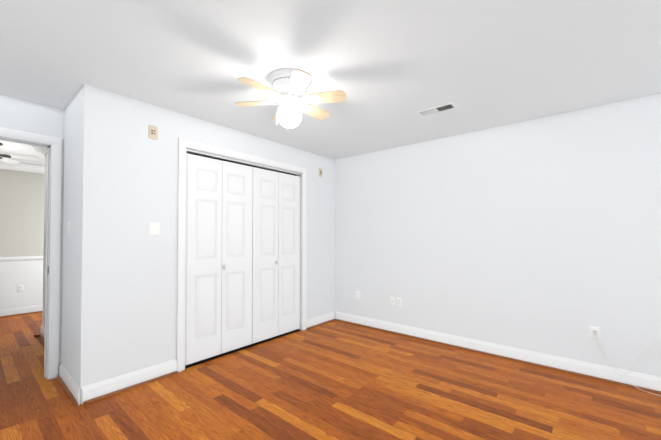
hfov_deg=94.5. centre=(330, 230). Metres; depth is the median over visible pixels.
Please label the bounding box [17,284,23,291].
outlet
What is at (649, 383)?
baseboard
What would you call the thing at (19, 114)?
wall
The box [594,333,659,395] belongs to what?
cable
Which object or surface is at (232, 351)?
threshold
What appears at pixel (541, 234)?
wall
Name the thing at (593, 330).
outlet
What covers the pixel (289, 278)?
closet door leaf
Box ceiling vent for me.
[416,102,457,116]
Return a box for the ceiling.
[0,0,660,165]
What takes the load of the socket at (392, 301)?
attached to the wall at (541, 234)
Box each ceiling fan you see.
[0,143,39,163]
[235,69,345,129]
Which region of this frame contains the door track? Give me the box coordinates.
[187,152,296,175]
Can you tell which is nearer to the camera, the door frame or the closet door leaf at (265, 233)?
the door frame
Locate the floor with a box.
[0,312,660,439]
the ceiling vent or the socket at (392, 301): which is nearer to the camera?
the ceiling vent
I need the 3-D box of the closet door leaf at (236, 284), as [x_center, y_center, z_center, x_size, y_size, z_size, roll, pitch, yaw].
[-1.010,0.273,3.329,0.072,2.012,0.380,-1,-1,40]
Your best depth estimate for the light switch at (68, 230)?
2.58 m
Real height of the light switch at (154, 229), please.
0.125 m
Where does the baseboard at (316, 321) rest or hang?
attached to the wall at (119, 279)
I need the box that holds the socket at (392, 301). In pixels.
[390,296,394,305]
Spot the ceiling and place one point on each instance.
(390, 68)
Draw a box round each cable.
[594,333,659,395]
[595,333,660,373]
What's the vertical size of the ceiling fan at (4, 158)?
0.295 m
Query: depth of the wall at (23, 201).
4.85 m
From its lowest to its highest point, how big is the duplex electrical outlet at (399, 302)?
0.116 m
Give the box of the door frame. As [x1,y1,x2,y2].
[0,127,62,379]
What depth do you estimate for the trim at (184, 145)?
2.87 m
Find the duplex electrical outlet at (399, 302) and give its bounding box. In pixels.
[397,297,401,306]
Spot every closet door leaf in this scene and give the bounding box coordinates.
[185,153,221,364]
[221,161,252,353]
[252,167,278,343]
[278,172,300,334]
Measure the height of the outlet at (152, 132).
0.118 m
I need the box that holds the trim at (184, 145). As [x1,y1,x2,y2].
[177,138,306,372]
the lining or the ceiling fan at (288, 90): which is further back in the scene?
the lining
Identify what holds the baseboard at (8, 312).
attached to the wall at (23, 201)
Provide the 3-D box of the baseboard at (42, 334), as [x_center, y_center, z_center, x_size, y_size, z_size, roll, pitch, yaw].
[-3.098,1.244,3.389,1.479,0.128,0.031,-1,-1,40]
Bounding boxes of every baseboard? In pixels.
[0,304,42,317]
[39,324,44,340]
[57,362,79,406]
[80,358,177,403]
[306,312,335,329]
[333,311,660,394]
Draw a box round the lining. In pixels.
[185,149,300,367]
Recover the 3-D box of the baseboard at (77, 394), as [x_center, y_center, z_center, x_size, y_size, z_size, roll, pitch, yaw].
[-2.127,1.229,2.485,0.751,0.128,0.050,-1,-1,40]
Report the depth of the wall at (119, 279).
2.56 m
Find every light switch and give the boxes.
[66,221,69,234]
[148,222,159,236]
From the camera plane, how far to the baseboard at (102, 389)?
2.48 m
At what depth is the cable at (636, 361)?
2.51 m
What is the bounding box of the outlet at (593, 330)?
[589,326,599,340]
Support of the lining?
attached to the wall at (119, 279)
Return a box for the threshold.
[185,330,300,368]
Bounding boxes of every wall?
[0,94,64,361]
[0,154,46,326]
[61,84,334,386]
[335,93,660,376]
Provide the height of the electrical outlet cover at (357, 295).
0.120 m
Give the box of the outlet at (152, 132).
[148,125,157,139]
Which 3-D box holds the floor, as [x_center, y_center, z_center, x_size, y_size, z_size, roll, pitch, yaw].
[-1.112,1.329,2.848,8.640,0.060,4.390,-1,-1,40]
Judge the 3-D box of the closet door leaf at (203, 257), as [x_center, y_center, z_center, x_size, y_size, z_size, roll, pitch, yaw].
[-1.269,0.268,3.047,0.035,2.012,0.380,-1,-1,40]
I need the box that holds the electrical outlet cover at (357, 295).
[355,291,359,299]
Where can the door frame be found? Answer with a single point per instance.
(52, 145)

